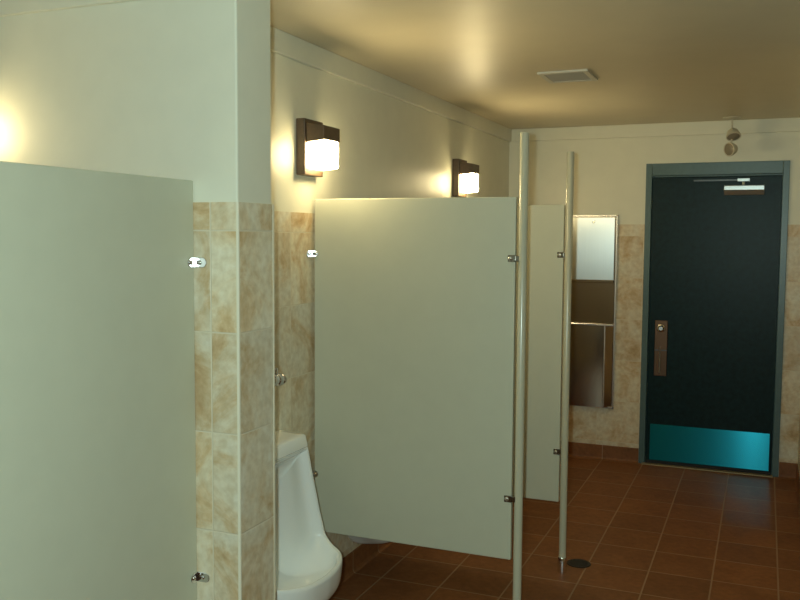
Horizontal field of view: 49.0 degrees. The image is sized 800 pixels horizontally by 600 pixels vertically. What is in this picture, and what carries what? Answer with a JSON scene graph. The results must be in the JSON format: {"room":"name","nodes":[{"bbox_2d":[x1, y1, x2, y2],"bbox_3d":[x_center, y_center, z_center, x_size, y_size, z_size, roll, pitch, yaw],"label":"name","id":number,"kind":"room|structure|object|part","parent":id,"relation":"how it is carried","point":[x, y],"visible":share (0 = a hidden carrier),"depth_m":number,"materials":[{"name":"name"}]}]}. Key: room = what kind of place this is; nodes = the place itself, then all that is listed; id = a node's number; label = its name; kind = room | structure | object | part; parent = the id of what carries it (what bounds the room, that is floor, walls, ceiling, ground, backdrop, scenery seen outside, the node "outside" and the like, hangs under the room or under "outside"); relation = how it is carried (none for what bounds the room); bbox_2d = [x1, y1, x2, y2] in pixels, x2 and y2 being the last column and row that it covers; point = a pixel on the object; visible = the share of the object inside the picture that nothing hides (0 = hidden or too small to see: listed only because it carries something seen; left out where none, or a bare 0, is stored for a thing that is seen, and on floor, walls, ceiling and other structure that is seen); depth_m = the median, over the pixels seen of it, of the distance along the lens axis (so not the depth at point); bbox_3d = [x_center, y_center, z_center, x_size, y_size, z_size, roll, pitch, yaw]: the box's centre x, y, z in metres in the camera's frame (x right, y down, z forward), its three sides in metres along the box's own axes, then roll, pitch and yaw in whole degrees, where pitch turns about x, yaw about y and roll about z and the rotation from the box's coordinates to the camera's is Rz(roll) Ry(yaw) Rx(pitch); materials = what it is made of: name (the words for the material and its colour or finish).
{"room":"public restroom","nodes":[
{"label":"public restroom","id":0,"kind":"room"},
{"bbox_2d":[0,0,275,599],"bbox_3d":[-1.429,0.183,3.115,2.146,2.464,0.206,2,4,22],"label":"wall","id":1,"kind":"structure","parent":0,"point":[175,89],"depth_m":2.67,"materials":[{"name":"paint"}]},
{"bbox_2d":[0,0,138,16],"bbox_3d":[-1.465,-0.985,2.932,2.140,0.107,0.020,2,4,22],"label":"trim","id":2,"kind":"structure","parent":1,"relation":"attached to","point":[7,7],"depth_m":2.79,"materials":[{"name":"paint"}]},
{"bbox_2d":[0,161,209,599],"bbox_3d":[-0.920,0.427,1.941,0.071,1.469,1.601,2,4,22],"label":"partition panel","id":3,"kind":"object","parent":1,"relation":"attached to","point":[98,442],"visible":1,"depth_m":2.27,"materials":[{"name":"plastic"}]},
{"bbox_3d":[-0.444,0.524,2.728,0.008,1.640,0.206,2,4,22],"label":"corner edge trim","id":4,"kind":"part","parent":1,"relation":"part of","materials":[{"name":"beige tile"}]},
{"bbox_2d":[270,51,508,557],"bbox_3d":[-0.001,0.061,4.935,0.124,2.464,4.270,2,4,22],"label":"wall","id":5,"kind":"structure","parent":0,"point":[389,147],"depth_m":3.95,"materials":[{"name":"paint"}]},
{"bbox_2d":[275,367,286,385],"bbox_3d":[-0.517,0.386,3.391,0.124,0.330,0.267,2,4,22],"label":"valve","id":6,"kind":"object","parent":5,"relation":"attached to","point":[280,379],"visible":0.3,"depth_m":3.44,"materials":[{"name":"silver metal"}]},
{"bbox_2d":[275,430,342,599],"bbox_3d":[-0.425,0.886,3.367,0.350,0.665,0.548,2,4,22],"label":"urinal","id":7,"kind":"object","parent":5,"relation":"attached to","point":[308,565],"visible":0.48,"depth_m":3.50,"materials":[{"name":"white ceramic"}]},
{"bbox_2d":[296,118,339,176],"bbox_3d":[-0.345,-0.644,3.722,0.128,0.235,0.165,2,4,22],"label":"wall light","id":8,"kind":"object","parent":5,"relation":"attached to","point":[316,142],"visible":1,"depth_m":3.67,"materials":[{"name":"white glass"}]},
{"bbox_3d":[-0.384,-0.645,3.739,0.043,0.235,0.165,2,4,22],"label":"plate","id":9,"kind":"part","parent":8,"relation":"part of","materials":[{"name":"brown metal"}]},
{"bbox_2d":[306,123,339,142],"bbox_3d":[-0.324,-0.702,3.711,0.085,0.077,0.146,2,4,22],"label":"hood","id":10,"kind":"object","parent":8,"relation":"attached to","point":[315,132],"depth_m":3.65,"materials":[{"name":"brown metal"}]},
{"bbox_2d":[308,140,337,170],"bbox_3d":[-0.325,-0.613,3.722,0.081,0.119,0.131,2,4,22],"label":"diffuser","id":11,"kind":"object","parent":8,"relation":"attached to","point":[322,154],"depth_m":3.67,"materials":[{"name":"white glass"}]},
{"bbox_2d":[338,542,392,586],"bbox_3d":[0.032,1.243,4.939,0.022,0.107,4.150,2,4,22],"label":"baseboard","id":12,"kind":"structure","parent":5,"relation":"attached to","point":[359,557],"depth_m":4.37,"materials":[{"name":"brown tile"}]},
{"bbox_2d":[347,535,388,543],"bbox_3d":[-0.078,0.828,4.201,0.350,0.665,0.548,2,4,22],"label":"urinal","id":13,"kind":"object","parent":5,"relation":"attached to","point":[360,540],"visible":0.02,"depth_m":4.09,"materials":[{"name":"white ceramic"}]},
{"bbox_2d":[270,26,511,141],"bbox_3d":[0.047,-1.115,4.768,0.020,0.093,4.150,2,4,22],"label":"trim","id":14,"kind":"structure","parent":5,"relation":"attached to","point":[282,43],"depth_m":4.30,"materials":[{"name":"paint"}]},
{"bbox_2d":[307,197,518,559],"bbox_3d":[0.039,0.310,3.670,0.934,1.465,0.071,2,4,22],"label":"partition panel","id":15,"kind":"object","parent":5,"relation":"attached to","point":[415,298],"visible":0.86,"depth_m":3.67,"materials":[{"name":"plastic"}]},
{"bbox_2d":[452,159,478,196],"bbox_3d":[0.417,-0.769,5.553,0.128,0.235,0.165,2,4,22],"label":"wall light","id":16,"kind":"object","parent":5,"relation":"attached to","point":[464,174],"visible":0.94,"depth_m":5.49,"materials":[{"name":"white glass"}]},
{"bbox_3d":[0.378,-0.771,5.569,0.043,0.235,0.165,2,4,22],"label":"plate","id":17,"kind":"part","parent":16,"relation":"part of","materials":[{"name":"brown metal"}]},
{"bbox_2d":[459,162,478,174],"bbox_3d":[0.438,-0.827,5.542,0.085,0.077,0.146,2,4,22],"label":"hood","id":18,"kind":"object","parent":16,"relation":"attached to","point":[465,168],"depth_m":5.48,"materials":[{"name":"brown metal"}]},
{"bbox_2d":[460,173,477,192],"bbox_3d":[0.437,-0.739,5.553,0.081,0.119,0.131,2,4,22],"label":"diffuser","id":19,"kind":"object","parent":16,"relation":"attached to","point":[468,181],"depth_m":5.50,"materials":[{"name":"white glass"}]},
{"bbox_2d":[513,205,564,501],"bbox_3d":[0.372,0.255,4.457,0.943,1.465,0.071,2,4,22],"label":"partition panel","id":20,"kind":"object","parent":5,"relation":"attached to","point":[546,223],"visible":0.36,"depth_m":4.33,"materials":[{"name":"plastic"}]},
{"bbox_2d":[270,0,799,128],"bbox_3d":[-0.023,-1.056,2.603,5.290,0.100,8.440,2,4,22],"label":"ceiling","id":21,"kind":"structure","parent":0,"point":[652,61],"depth_m":3.86,"materials":[{"name":"paint"}]},
{"bbox_2d":[537,69,597,83],"bbox_3d":[0.848,-1.127,4.431,0.248,0.010,0.284,2,4,22],"label":"ceiling vent","id":22,"kind":"object","parent":21,"relation":"in","point":[580,75],"visible":1,"depth_m":4.41,"materials":[{"name":"beige metal"}]},
{"bbox_2d":[723,116,741,155],"bbox_3d":[2.240,-1.101,5.935,0.124,0.261,0.124,2,4,22],"label":"emergency light","id":23,"kind":"object","parent":21,"relation":"hanging from","point":[733,134],"visible":1,"depth_m":5.91,"materials":[{"name":"beige plastic"}]},
{"bbox_3d":[2.241,-1.225,5.926,0.124,0.012,0.124,2,4,22],"label":"ceiling plate","id":24,"kind":"part","parent":23,"relation":"part of","materials":[{"name":"beige plastic"}]},
{"bbox_2d":[329,455,799,599],"bbox_3d":[-0.040,1.502,2.788,5.290,0.100,8.440,2,4,22],"label":"floor","id":25,"kind":"structure","parent":0,"point":[645,532],"depth_m":4.64,"materials":[{"name":"brown tile"}]},
{"bbox_2d":[513,132,528,599],"bbox_3d":[0.481,0.371,3.513,0.045,2.058,0.045,2,4,22],"label":"post","id":26,"kind":"object","parent":25,"relation":"on","point":[524,136],"visible":1,"depth_m":3.49,"materials":[{"name":"beige metal"}]},
{"bbox_2d":[557,151,573,572],"bbox_3d":[0.809,0.318,4.274,0.045,2.058,0.045,2,4,22],"label":"post","id":27,"kind":"object","parent":25,"relation":"on","point":[562,559],"visible":1,"depth_m":4.26,"materials":[{"name":"beige metal"}]},
{"bbox_2d":[567,559,590,567],"bbox_3d":[0.906,1.335,4.456,0.122,0.004,0.122,2,4,22],"label":"floor drain","id":28,"kind":"object","parent":25,"relation":"on","point":[577,563],"visible":0.95,"depth_m":4.45,"materials":[{"name":"metal"}]},
{"bbox_2d":[509,132,799,476],"bbox_3d":[2.427,-0.012,6.169,3.420,2.464,0.124,2,4,22],"label":"wall","id":29,"kind":"structure","parent":0,"point":[610,173],"depth_m":6.40,"materials":[{"name":"paint"}]},
{"bbox_2d":[569,215,618,408],"bbox_3d":[1.414,0.087,6.508,0.361,1.428,0.050,2,4,22],"label":"dispenser","id":30,"kind":"object","parent":29,"relation":"attached to","point":[595,237],"visible":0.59,"depth_m":6.50,"materials":[{"name":"silver metal"}]},
{"bbox_3d":[1.411,0.488,6.536,0.328,0.608,0.032,2,4,22],"label":"waste bin door","id":31,"kind":"part","parent":30,"relation":"part of","materials":[{"name":"metal"}]},
{"bbox_3d":[1.419,0.018,6.515,0.327,0.300,0.004,2,4,22],"label":"recess panel","id":32,"kind":"part","parent":30,"relation":"part of","materials":[{"name":"metal"}]},
{"bbox_3d":[1.418,-0.378,6.484,0.323,0.460,0.012,2,4,22],"label":"door","id":33,"kind":"part","parent":30,"relation":"part of","materials":[{"name":"metal"}]},
{"bbox_3d":[1.421,0.086,6.525,0.341,1.408,0.008,2,4,22],"label":"plate","id":34,"kind":"part","parent":30,"relation":"part of","materials":[{"name":"metal"}]},
{"bbox_2d":[560,442,638,462],"bbox_3d":[1.282,1.127,6.650,1.015,0.107,0.022,2,4,22],"label":"baseboard","id":35,"kind":"structure","parent":29,"relation":"attached to","point":[575,449],"depth_m":6.55,"materials":[{"name":"brown tile"}]},
{"bbox_2d":[512,117,799,141],"bbox_3d":[1.793,-1.213,6.276,2.045,0.093,0.020,2,4,22],"label":"trim","id":36,"kind":"structure","parent":29,"relation":"attached to","point":[772,125],"depth_m":6.24,"materials":[{"name":"paint"}]},
{"bbox_2d":[638,160,789,477],"bbox_3d":[2.207,0.125,6.227,0.945,2.180,0.163,2,4,22],"label":"door","id":37,"kind":"structure","parent":29,"relation":"in","point":[716,233],"depth_m":6.20,"materials":[{"name":"paint"}]},
{"bbox_3d":[1.873,0.428,6.333,0.015,0.189,0.040,2,4,22],"label":"pull handle","id":38,"kind":"part","parent":37,"relation":"part of","materials":[{"name":"brown metal"}]},
{"bbox_3d":[1.884,0.348,6.349,0.088,0.403,0.009,2,4,22],"label":"lock plate","id":39,"kind":"part","parent":37,"relation":"part of","materials":[{"name":"brown metal"}]},
{"bbox_3d":[2.197,1.048,6.270,0.806,0.264,0.003,2,4,22],"label":"kick plate","id":40,"kind":"part","parent":37,"relation":"part of","materials":[{"name":"metal"}]},
{"bbox_3d":[2.200,-0.833,6.117,0.295,0.012,0.010,2,4,22],"label":"closer arm","id":41,"kind":"part","parent":37,"relation":"part of","materials":[{"name":"grey metal"}]},
{"bbox_2d":[779,462,796,478],"bbox_3d":[2.683,1.179,6.070,0.121,0.107,0.022,2,4,22],"label":"baseboard","id":42,"kind":"structure","parent":29,"relation":"attached to","point":[786,470],"depth_m":6.07,"materials":[{"name":"brown tile"}]},
{"bbox_2d":[798,416,799,476],"bbox_3d":[2.850,0.102,4.635,1.219,2.464,2.400,2,4,22],"label":"wall","id":43,"kind":"structure","parent":0,"point":[799,416],"depth_m":5.91,"materials":[{"name":"paint"}]},
{"bbox_2d":[794,464,799,523],"bbox_3d":[2.273,1.256,4.956,0.022,0.107,2.400,2,4,22],"label":"baseboard","id":44,"kind":"structure","parent":43,"relation":"attached to","point":[797,479],"depth_m":5.66,"materials":[{"name":"brown tile"}]}
]}

